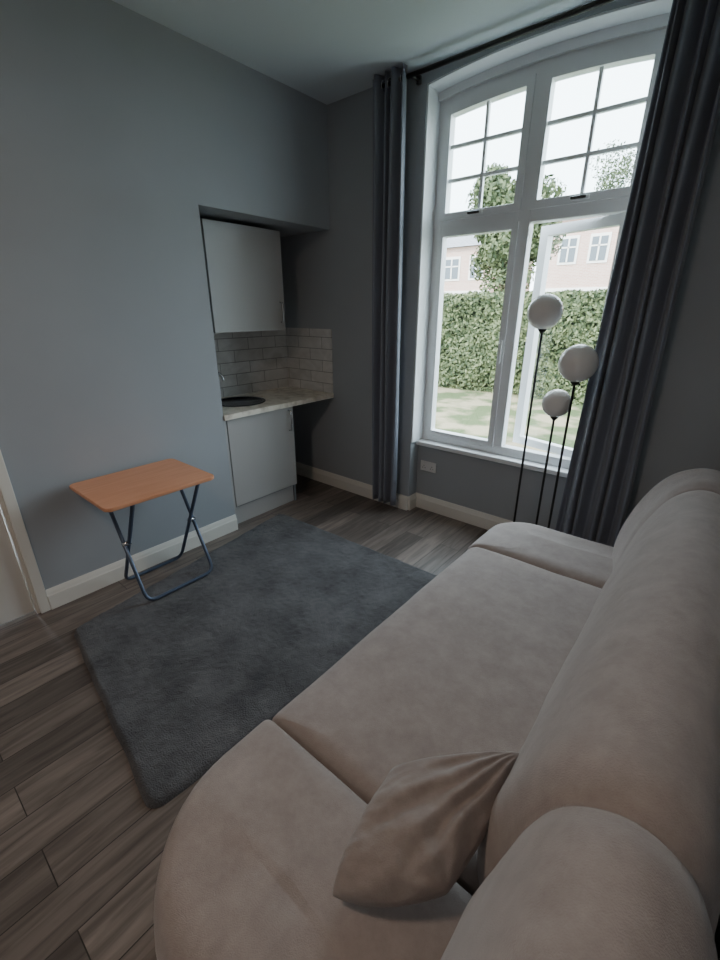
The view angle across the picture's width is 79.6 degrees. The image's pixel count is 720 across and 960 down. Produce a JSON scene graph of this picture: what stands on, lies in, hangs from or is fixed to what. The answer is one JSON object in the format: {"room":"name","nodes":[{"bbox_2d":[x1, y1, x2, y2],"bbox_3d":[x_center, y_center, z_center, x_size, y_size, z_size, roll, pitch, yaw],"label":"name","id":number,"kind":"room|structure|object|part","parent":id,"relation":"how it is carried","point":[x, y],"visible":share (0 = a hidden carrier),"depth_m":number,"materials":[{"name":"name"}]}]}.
{"room":"studio apartment","nodes":[
{"label":"studio apartment","id":0,"kind":"room"},
{"bbox_2d":[0,0,329,589],"bbox_3d":[-1.311,-1.062,3.001,0.750,2.965,2.455,17,27,37],"label":"wall","id":1,"kind":"structure","parent":0,"point":[108,360],"depth_m":2.37,"materials":[{"name":"paint"}]},
{"bbox_2d":[0,450,50,613],"bbox_3d":[-1.860,-0.213,2.101,0.120,2.050,0.014,17,27,37],"label":"door frame","id":2,"kind":"structure","parent":1,"relation":"attached to","point":[2,505],"depth_m":2.31,"materials":[{"name":"white paint"}]},
{"bbox_2d":[46,514,237,609],"bbox_3d":[-1.365,0.503,2.906,0.020,0.125,1.265,17,27,37],"label":"baseboard","id":3,"kind":"structure","parent":1,"relation":"attached to","point":[59,595],"depth_m":2.79,"materials":[{"name":"white paint"}]},
{"bbox_2d":[200,218,285,332],"bbox_3d":[-0.957,-1.511,3.287,0.432,0.710,0.660,17,27,37],"label":"upper cabinet","id":4,"kind":"object","parent":1,"relation":"attached to","point":[243,263],"depth_m":3.14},
{"bbox_2d":[213,330,288,396],"bbox_3d":[-1.057,-1.009,3.715,0.010,0.539,1.136,17,27,37],"label":"backsplash","id":5,"kind":"structure","parent":1,"relation":"attached to","point":[253,361],"depth_m":3.82,"materials":[{"name":"tile"}]},
{"bbox_2d":[0,474,487,959],"bbox_3d":[-0.610,0.953,2.101,3.850,0.120,4.520,17,27,37],"label":"floor","id":6,"kind":"structure","parent":0,"point":[81,848],"depth_m":1.58,"materials":[{"name":"brown wood"}]},
{"bbox_2d":[74,514,435,808],"bbox_3d":[-0.617,0.715,2.504,1.612,0.025,1.872,17,27,37],"label":"rug","id":7,"kind":"object","parent":6,"relation":"on","point":[181,677],"visible":0.98,"depth_m":2.23,"materials":[{"name":"grey carpet"}]},
{"bbox_2d":[69,459,213,600],"bbox_3d":[-1.211,0.329,2.548,0.500,0.708,0.600,17,27,37],"label":"folding table","id":8,"kind":"object","parent":7,"relation":"on","point":[119,490],"visible":1,"depth_m":2.44,"materials":[{"name":"orange wood"}]},
{"bbox_3d":[-1.204,0.306,2.606,0.350,0.657,0.446,17,27,37],"label":"leg frame","id":9,"kind":"part","parent":8,"relation":"part of","materials":[{"name":"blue metal"}]},
{"bbox_3d":[-1.204,0.318,2.611,0.410,0.684,0.396,17,27,37],"label":"leg frame","id":10,"kind":"part","parent":8,"relation":"part of","materials":[{"name":"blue metal"}]},
{"bbox_2d":[224,406,296,523],"bbox_3d":[-0.976,-0.184,3.643,0.610,0.860,0.667,17,27,37],"label":"base cabinet","id":11,"kind":"object","parent":6,"relation":"on","point":[260,447],"visible":0.69,"depth_m":3.46,"materials":[{"name":"grey laminate"}]},
{"bbox_2d":[221,386,333,420],"bbox_3d":[-0.830,-0.618,3.659,0.610,0.156,1.126,17,27,37],"label":"countertop","id":12,"kind":"structure","parent":11,"relation":"on","point":[247,404],"depth_m":3.59,"materials":[{"name":"stone"}]},
{"bbox_2d":[221,396,265,406],"bbox_3d":[-0.976,-0.570,3.536,0.410,0.156,0.410,17,27,37],"label":"sink","id":13,"kind":"object","parent":12,"relation":"in","point":[235,401],"depth_m":3.51,"materials":[{"name":"black metal"}]},
{"bbox_3d":[-0.575,-0.489,3.558,0.037,0.182,0.012,17,27,37],"label":"bar handle","id":14,"kind":"part","parent":11,"relation":"part of","materials":[{"name":"silver metal"}]},
{"bbox_2d":[154,468,719,959],"bbox_3d":[0.536,0.606,1.498,1.072,0.969,2.364,17,27,37],"label":"sofa","id":15,"kind":"object","parent":6,"relation":"on","point":[598,664],"visible":1,"depth_m":0.93,"materials":[{"name":"beige fabric"}]},
{"bbox_3d":[-0.155,1.029,0.999,0.805,0.381,0.495,17,27,37],"label":"seat","id":16,"kind":"part","parent":15,"relation":"part of","materials":[{"name":"beige fabric"}]},
{"bbox_2d":[333,751,519,907],"bbox_3d":[0.151,0.716,0.938,0.237,0.186,0.443,17,27,37],"label":"throw cushion","id":17,"kind":"object","parent":15,"relation":"on","point":[428,818],"visible":0.94,"depth_m":0.87,"materials":[{"name":"beige fabric"}]},
{"bbox_3d":[0.443,0.768,1.657,0.795,0.382,1.362,17,27,37],"label":"seat","id":18,"kind":"part","parent":15,"relation":"part of","materials":[{"name":"beige fabric"}]},
{"bbox_3d":[1.033,0.505,2.322,0.805,0.380,0.495,17,27,37],"label":"seat","id":19,"kind":"part","parent":15,"relation":"part of","materials":[{"name":"beige fabric"}]},
{"bbox_3d":[0.780,0.642,1.291,0.434,0.885,2.360,17,27,37],"label":"backrest","id":20,"kind":"part","parent":15,"relation":"part of","materials":[{"name":"beige fabric"}]},
{"bbox_2d":[513,294,598,528],"bbox_3d":[1.084,-0.190,2.548,0.419,1.676,0.283,17,27,37],"label":"floor lamp","id":21,"kind":"object","parent":6,"relation":"on","point":[577,363],"visible":0.88,"depth_m":2.33,"materials":[{"name":"black metal"}]},
{"bbox_3d":[1.014,-0.921,2.368,0.184,0.184,0.184,17,27,37],"label":"globe","id":22,"kind":"part","parent":21,"relation":"part of","materials":[{"name":"white glass"}]},
{"bbox_3d":[1.121,-0.437,2.463,0.158,0.158,0.158,17,27,37],"label":"globe","id":23,"kind":"part","parent":21,"relation":"part of","materials":[{"name":"white glass"}]},
{"bbox_3d":[1.143,-0.611,2.263,0.192,0.192,0.192,17,27,37],"label":"globe","id":24,"kind":"part","parent":21,"relation":"part of","materials":[{"name":"white glass"}]},
{"bbox_2d":[280,72,426,495],"bbox_3d":[-0.109,-1.351,3.731,1.590,2.965,0.290,17,27,37],"label":"wall","id":25,"kind":"structure","parent":0,"point":[327,274],"depth_m":3.47,"materials":[{"name":"grey paint"}]},
{"bbox_2d":[285,327,332,392],"bbox_3d":[-0.467,-1.098,3.941,0.585,0.539,0.010,17,27,37],"label":"backsplash","id":26,"kind":"structure","parent":25,"relation":"attached to","point":[309,350],"depth_m":3.92,"materials":[{"name":"tile"}]},
{"bbox_2d":[296,462,407,510],"bbox_3d":[-0.151,0.031,4.098,1.440,0.125,0.020,17,27,37],"label":"baseboard","id":27,"kind":"structure","parent":25,"relation":"attached to","point":[354,486],"depth_m":4.10,"materials":[{"name":"white wood"}]},
{"bbox_2d":[411,83,440,442],"bbox_3d":[0.464,-1.383,3.112,0.012,2.280,0.150,17,27,37],"label":"window reveal","id":28,"kind":"structure","parent":25,"relation":"attached to","point":[433,106],"depth_m":3.02,"materials":[{"name":"white paint"}]},
{"bbox_2d":[415,492,512,529],"bbox_3d":[0.978,0.320,3.368,1.300,0.125,0.020,17,27,37],"label":"baseboard recess","id":29,"kind":"structure","parent":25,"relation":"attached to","point":[451,510],"depth_m":3.50,"materials":[{"name":"white wood"}]},
{"bbox_2d":[416,445,566,529],"bbox_3d":[1.039,0.089,3.354,1.300,0.565,0.170,17,27,37],"label":"wall","id":30,"kind":"structure","parent":25,"relation":"in","point":[486,486],"depth_m":3.27,"materials":[{"name":"grey paint"}]},
{"bbox_2d":[420,460,435,472],"bbox_3d":[0.563,-0.111,3.573,0.145,0.085,0.014,17,27,37],"label":"wall socket","id":31,"kind":"object","parent":30,"relation":"attached to","point":[425,465],"depth_m":3.57,"materials":[{"name":"white plastic"}]},
{"bbox_2d":[416,438,568,477],"bbox_3d":[1.005,-0.175,3.207,1.300,0.035,0.155,17,27,37],"label":"window sill","id":32,"kind":"structure","parent":25,"relation":"attached to","point":[530,465],"depth_m":3.16,"materials":[{"name":"white plastic"}]},
{"bbox_2d":[428,435,570,468],"bbox_3d":[1.031,-0.233,3.217,1.170,0.065,0.075,17,27,37],"label":"frame","id":33,"kind":"object","parent":32,"relation":"on","point":[506,450],"visible":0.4,"depth_m":3.11,"materials":[{"name":"white plastic"}]},
{"bbox_2d":[380,0,615,88],"bbox_3d":[0.932,-2.258,2.159,2.124,0.040,0.119,17,27,37],"label":"curtain rod","id":34,"kind":"object","parent":25,"relation":"attached to","point":[416,74],"visible":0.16,"depth_m":2.24,"materials":[{"name":"grey metal"}]},
{"bbox_2d":[372,63,406,505],"bbox_3d":[0.190,-1.167,3.195,0.289,2.898,0.095,17,27,37],"label":"curtain","id":35,"kind":"object","parent":34,"relation":"hanging from","point":[389,103],"visible":0.99,"depth_m":3.05,"materials":[{"name":"grey fabric"}]},
{"bbox_3d":[0.362,-2.453,2.651,0.032,0.040,0.032,17,27,37],"label":"bracket plate","id":36,"kind":"part","parent":34,"relation":"part of","materials":[{"name":"grey metal"}]},
{"bbox_2d":[555,0,719,546],"bbox_3d":[1.413,-0.779,2.256,0.382,2.928,0.104,17,27,37],"label":"curtain","id":37,"kind":"object","parent":34,"relation":"hanging from","point":[684,110],"visible":0.88,"depth_m":2.14,"materials":[{"name":"grey fabric"}]},
{"bbox_2d":[427,0,645,83],"bbox_3d":[1.000,-2.348,2.340,1.300,0.086,0.290,17,27,37],"label":"lintel","id":38,"kind":"object","parent":25,"relation":"in","point":[432,75],"depth_m":2.28,"materials":[{"name":"grey paint"}]},
{"bbox_2d":[422,28,666,446],"bbox_3d":[1.070,-1.300,2.845,1.290,2.322,0.258,17,27,37],"label":"window","id":39,"kind":"structure","parent":25,"relation":"in","point":[656,35],"depth_m":2.66,"materials":[{"name":"white plastic"}]},
{"bbox_3d":[0.561,-1.403,3.176,0.065,2.271,0.075,17,27,37],"label":"frame","id":40,"kind":"part","parent":39,"relation":"part of","materials":[{"name":"white wood"}]},
{"bbox_3d":[0.577,-1.055,3.272,0.040,1.452,0.063,17,27,37],"label":"low left stile","id":41,"kind":"part","parent":39,"relation":"part of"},
{"bbox_3d":[0.579,-2.074,2.867,0.045,0.629,0.063,17,27,37],"label":"top left stile","id":42,"kind":"part","parent":39,"relation":"part of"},
{"bbox_3d":[0.779,-0.336,3.376,0.491,0.040,0.062,17,27,37],"label":"low left rail","id":43,"kind":"part","parent":39,"relation":"part of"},
{"bbox_2d":[467,210,478,213],"bbox_3d":[0.730,-1.730,2.791,0.080,0.014,0.018,17,27,37],"label":"lever","id":44,"kind":"object","parent":39,"relation":"attached to","point":[475,211],"visible":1,"depth_m":2.78,"materials":[{"name":"grey metal"}]},
{"bbox_3d":[0.779,-1.649,2.856,0.491,0.040,0.062,17,27,37],"label":"low left rail","id":45,"kind":"part","parent":39,"relation":"part of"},
{"bbox_3d":[0.779,-1.741,2.820,0.481,0.045,0.062,17,27,37],"label":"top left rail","id":46,"kind":"part","parent":39,"relation":"part of","materials":[{"name":"white wood"}]},
{"bbox_2d":[441,211,518,230],"bbox_3d":[0.790,-1.699,2.853,0.542,0.080,0.075,17,27,37],"label":"transom","id":47,"kind":"object","parent":39,"relation":"attached to","point":[512,216],"visible":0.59,"depth_m":2.81,"materials":[{"name":"white plastic"}]},
{"bbox_2d":[449,166,517,183],"bbox_3d":[0.779,-1.935,2.743,0.475,0.020,0.023,17,27,37],"label":"bar","id":48,"kind":"object","parent":39,"relation":"attached to","point":[511,169],"visible":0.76,"depth_m":2.72,"materials":[{"name":"white plastic"}]},
{"bbox_2d":[478,100,490,208],"bbox_3d":[0.779,-2.023,2.708,0.020,0.562,0.024,17,27,37],"label":"bar","id":49,"kind":"object","parent":39,"relation":"attached to","point":[488,106],"visible":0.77,"depth_m":2.69,"materials":[{"name":"white plastic"}]},
{"bbox_2d":[451,128,521,149],"bbox_3d":[0.779,-2.108,2.674,0.475,0.020,0.023,17,27,37],"label":"bar","id":50,"kind":"object","parent":39,"relation":"attached to","point":[516,131],"visible":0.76,"depth_m":2.65,"materials":[{"name":"white plastic"}]},
{"bbox_3d":[0.779,-2.297,2.599,0.481,0.075,0.062,17,27,37],"label":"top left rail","id":51,"kind":"part","parent":39,"relation":"part of","materials":[{"name":"white wood"}]},
{"bbox_3d":[0.956,-0.872,2.949,0.016,0.150,0.018,17,27,37],"label":"handle","id":52,"kind":"part","parent":39,"relation":"part of","materials":[{"name":"white plastic"}]},
{"bbox_3d":[0.980,-0.931,2.959,0.040,1.452,0.063,17,27,37],"label":"low left stile","id":53,"kind":"part","parent":39,"relation":"part of","materials":[{"name":"white wood"}]},
{"bbox_3d":[1.027,-1.270,2.810,0.080,2.172,0.075,17,27,37],"label":"mullion","id":54,"kind":"part","parent":39,"relation":"part of","materials":[{"name":"white wood"}]},
{"bbox_3d":[0.978,-1.965,2.551,0.045,0.659,0.063,17,27,37],"label":"top left stile","id":55,"kind":"part","parent":39,"relation":"part of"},
{"bbox_3d":[1.051,-1.942,2.495,0.045,0.659,0.063,17,27,37],"label":"top right stile","id":56,"kind":"part","parent":39,"relation":"part of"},
{"bbox_2d":[519,436,572,456],"bbox_3d":[1.340,-0.238,3.080,0.446,0.055,0.174,17,27,37],"label":"rail","id":57,"kind":"object","parent":39,"relation":"attached to","point":[532,442],"depth_m":3.07,"materials":[{"name":"white wood"}]},
{"bbox_2d":[439,13,669,101],"bbox_3d":[1.000,-2.303,2.358,1.290,0.098,0.023,17,27,37],"label":"bead","id":58,"kind":"object","parent":39,"relation":"attached to","point":[657,22],"visible":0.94,"depth_m":2.29,"materials":[{"name":"white plastic"}]},
{"bbox_2d":[570,194,585,199],"bbox_3d":[1.218,-1.580,2.413,0.080,0.014,0.018,17,27,37],"label":"lever","id":59,"kind":"object","parent":39,"relation":"attached to","point":[584,195],"visible":1,"depth_m":2.41,"materials":[{"name":"grey metal"}]},
{"bbox_2d":[530,196,629,223],"bbox_3d":[1.268,-1.552,2.481,0.552,0.080,0.075,17,27,37],"label":"transom","id":60,"kind":"object","parent":39,"relation":"attached to","point":[619,205],"visible":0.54,"depth_m":2.46,"materials":[{"name":"white plastic"}]},
{"bbox_3d":[1.232,-1.583,2.421,0.100,0.022,0.015,17,27,37],"label":"handle","id":61,"kind":"part","parent":39,"relation":"part of","materials":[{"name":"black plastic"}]},
{"bbox_3d":[1.255,-1.595,2.450,0.491,0.045,0.062,17,27,37],"label":"top right rail","id":62,"kind":"part","parent":39,"relation":"part of","materials":[{"name":"white wood"}]},
{"bbox_3d":[1.340,-1.516,2.574,0.054,0.055,0.451,-14,26,-31],"label":"casement rail","id":63,"kind":"part","parent":39,"relation":"part of","materials":[{"name":"white wood"}]},
{"bbox_2d":[543,142,637,165],"bbox_3d":[1.255,-1.789,2.373,0.485,0.020,0.023,17,27,37],"label":"bar","id":64,"kind":"object","parent":39,"relation":"attached to","point":[631,145],"visible":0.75,"depth_m":2.35,"materials":[{"name":"white plastic"}]},
{"bbox_2d":[580,66,604,192],"bbox_3d":[1.255,-1.877,2.338,0.020,0.562,0.024,17,27,37],"label":"bar","id":65,"kind":"object","parent":39,"relation":"attached to","point":[602,69],"visible":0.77,"depth_m":2.32,"materials":[{"name":"white plastic"}]},
{"bbox_2d":[548,96,646,125],"bbox_3d":[1.255,-1.962,2.305,0.485,0.020,0.023,17,27,37],"label":"bar","id":66,"kind":"object","parent":39,"relation":"attached to","point":[642,100],"visible":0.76,"depth_m":2.28,"materials":[{"name":"white plastic"}]},
{"bbox_3d":[1.255,-2.151,2.230,0.491,0.076,0.062,17,27,37],"label":"top right rail","id":67,"kind":"part","parent":39,"relation":"part of","materials":[{"name":"white wood"}]},
{"bbox_3d":[1.458,-1.803,2.185,0.045,0.628,0.063,17,27,37],"label":"top right stile","id":68,"kind":"part","parent":39,"relation":"part of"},
{"bbox_2d":[429,0,672,92],"bbox_3d":[0.959,-2.305,2.303,1.300,0.054,0.150,17,27,37],"label":"trim","id":69,"kind":"structure","parent":25,"relation":"attached to","point":[648,8],"depth_m":2.23,"materials":[{"name":"white plastic"}]},
{"bbox_2d":[600,213,625,325],"bbox_3d":[1.480,-0.801,2.634,0.055,1.430,0.055,-14,26,-31],"label":"casement stile","id":70,"kind":"object","parent":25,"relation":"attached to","point":[623,214],"visible":0.07,"depth_m":2.43,"materials":[{"name":"white wood"}]},
{"bbox_2d":[513,225,552,442],"bbox_3d":[1.199,-0.953,3.019,0.055,1.430,0.055,-14,26,-31],"label":"stile","id":71,"kind":"object","parent":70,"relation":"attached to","point":[545,244],"visible":0.8,"depth_m":3.01,"materials":[{"name":"white plastic"}]},
{"bbox_2d":[112,0,594,104],"bbox_3d":[-0.603,-1.918,0.973,3.850,0.120,4.540,17,27,37],"label":"ceiling","id":72,"kind":"structure","parent":0,"point":[327,51],"depth_m":2.28,"materials":[{"name":"white paint"}]},
{"bbox_2d":[408,493,416,510],"bbox_3d":[0.448,0.186,3.706,0.020,0.125,0.100,17,27,37],"label":"baseboard","id":73,"kind":"structure","parent":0,"point":[412,498],"depth_m":3.69,"materials":[{"name":"white wood"}]},
{"bbox_2d":[625,113,719,520],"bbox_3d":[1.868,-0.743,2.197,0.960,2.965,0.290,17,27,37],"label":"wall","id":74,"kind":"structure","parent":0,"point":[682,433],"depth_m":2.21,"materials":[{"name":"grey paint"}]},
{"bbox_2d":[715,914,719,959],"bbox_3d":[0.774,-0.020,0.369,0.120,2.965,4.130,17,27,37],"label":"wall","id":75,"kind":"structure","parent":0,"point":[717,932],"depth_m":1.07,"materials":[{"name":"paint"}]},
{"label":"outside","id":76,"kind":"structure","parent":0,"visible":0},
{"bbox_2d":[435,386,582,454],"bbox_3d":[15.619,-11.104,32.800,105.000,0.200,66.880,17,27,37],"label":"ground","id":77,"kind":"structure","parent":76,"point":[465,411],"depth_m":7.00,"materials":[{"name":"green plant"}]},
{"bbox_2d":[444,245,532,292],"bbox_3d":[5.532,-14.883,34.671,13.500,5.450,7.000,17,27,37],"label":"wall","id":78,"kind":"structure","parent":77,"relation":"on","point":[463,284],"depth_m":28.86,"materials":[{"name":"paint"}]},
{"bbox_2d":[445,256,460,280],"bbox_3d":[6.229,-14.318,29.331,1.240,1.470,0.050,17,27,37],"label":"surround","id":79,"kind":"object","parent":78,"relation":"attached to","point":[458,257],"visible":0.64,"depth_m":29.10,"materials":[{"name":"white"}]},
{"bbox_2d":[445,259,458,278],"bbox_3d":[6.210,-14.296,29.315,1.000,1.200,0.030,17,27,37],"label":"pane","id":80,"kind":"object","parent":79,"relation":"attached to","point":[455,262],"visible":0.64,"depth_m":29.27,"materials":[{"name":"grey glass"}]},
{"bbox_2d":[447,235,480,247],"bbox_3d":[5.532,-17.975,33.447,14.100,1.200,7.600,17,27,37],"label":"roof","id":81,"kind":"structure","parent":78,"relation":"on","point":[464,241],"depth_m":29.50,"materials":[{"name":"tile"}]},
{"bbox_2d":[444,290,489,293],"bbox_3d":[3.270,-13.863,32.161,13.500,0.200,0.060,17,27,37],"label":"band","id":82,"kind":"object","parent":78,"relation":"attached to","point":[453,292],"visible":0.02,"depth_m":29.37,"materials":[{"name":"white paint"}]},
{"bbox_2d":[468,255,483,279],"bbox_3d":[7.611,-13.893,28.259,1.040,1.470,0.050,17,27,37],"label":"surround","id":83,"kind":"object","parent":78,"relation":"attached to","point":[469,278],"visible":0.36,"depth_m":28.52,"materials":[{"name":"white"}]},
{"bbox_2d":[470,258,481,277],"bbox_3d":[7.592,-13.871,28.243,0.800,1.200,0.030,17,27,37],"label":"pane","id":84,"kind":"object","parent":83,"relation":"attached to","point":[472,267],"visible":0.14,"depth_m":28.41,"materials":[{"name":"grey"}]},
{"bbox_2d":[466,162,566,292],"bbox_3d":[5.088,-7.349,14.933,3.277,6.004,3.149,12,25,28],"label":"tree","id":85,"kind":"object","parent":77,"relation":"on","point":[493,252],"visible":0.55,"depth_m":13.90,"materials":[{"name":"green plant"}]},
{"bbox_2d":[438,288,606,404],"bbox_3d":[2.272,-3.062,9.554,14.102,2.113,1.040,17,27,37],"label":"hedge","id":86,"kind":"object","parent":77,"relation":"on","point":[471,321],"visible":0.27,"depth_m":8.72,"materials":[{"name":"green plant"}]},
{"bbox_2d":[546,215,618,287],"bbox_3d":[19.850,-10.903,23.394,17.200,6.350,7.000,17,27,37],"label":"wall","id":87,"kind":"structure","parent":77,"relation":"on","point":[580,274],"depth_m":24.42,"materials":[{"name":"brick"}]},
{"bbox_2d":[557,235,579,264],"bbox_3d":[11.910,-13.130,24.701,1.040,1.470,0.050,17,27,37],"label":"surround","id":88,"kind":"object","parent":87,"relation":"attached to","point":[572,236],"visible":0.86,"depth_m":24.57,"materials":[{"name":"white"}]},
{"bbox_2d":[559,238,576,262],"bbox_3d":[11.891,-13.108,24.686,0.800,1.200,0.030,17,27,37],"label":"pane","id":89,"kind":"object","parent":88,"relation":"attached to","point":[571,254],"visible":0.79,"depth_m":24.67,"materials":[{"name":"grey glass"}]},
{"bbox_2d":[565,239,570,261],"bbox_3d":[11.875,-13.101,24.668,0.080,1.200,0.040,17,27,37],"label":"glazing bar","id":90,"kind":"object","parent":88,"relation":"attached to","point":[569,239],"visible":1,"depth_m":24.64,"materials":[{"name":"white wood"}]},
{"bbox_2d":[545,287,607,291],"bbox_3d":[17.588,-9.463,21.049,17.200,0.200,0.060,17,27,37],"label":"band","id":91,"kind":"object","parent":87,"relation":"attached to","point":[577,288],"visible":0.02,"depth_m":24.95,"materials":[{"name":"white paint"}]},
{"bbox_2d":[586,232,611,263],"bbox_3d":[13.139,-12.753,23.748,1.040,1.470,0.050,17,27,37],"label":"surround","id":92,"kind":"object","parent":87,"relation":"attached to","point":[604,233],"visible":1,"depth_m":23.67,"materials":[{"name":"white"}]},
{"bbox_2d":[589,235,608,260],"bbox_3d":[13.120,-12.730,23.732,0.800,1.200,0.030,17,27,37],"label":"pane","id":93,"kind":"object","parent":92,"relation":"attached to","point":[604,239],"visible":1,"depth_m":23.72,"materials":[{"name":"grey glass"}]},
{"bbox_2d":[596,236,601,259],"bbox_3d":[13.104,-12.723,23.714,0.080,1.200,0.040,17,27,37],"label":"glazing bar","id":94,"kind":"object","parent":92,"relation":"attached to","point":[600,236],"visible":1,"depth_m":23.69,"materials":[{"name":"white wood"}]},
{"bbox_2d":[589,139,635,190],"bbox_3d":[17.730,-15.700,28.566,6.061,11.495,5.325,15,26,33],"label":"tree","id":95,"kind":"object","parent":77,"relation":"on","point":[621,170],"visible":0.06,"depth_m":27.32,"materials":[{"name":"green plant"}]},
{"bbox_3d":[-2.386,0.018,1.516,0.120,2.050,0.016,17,27,37],"label":"door frame","id":96,"kind":"structure","parent":0,"visible":0},
{"bbox_2d":[0,510,33,624],"bbox_3d":[-2.117,-0.090,1.806,0.045,2.022,0.797,17,27,37],"label":"slab","id":97,"kind":"object","parent":96,"relation":"attached to","point":[15,601],"visible":1,"depth_m":2.33,"materials":[{"name":"white paint"}]}
]}

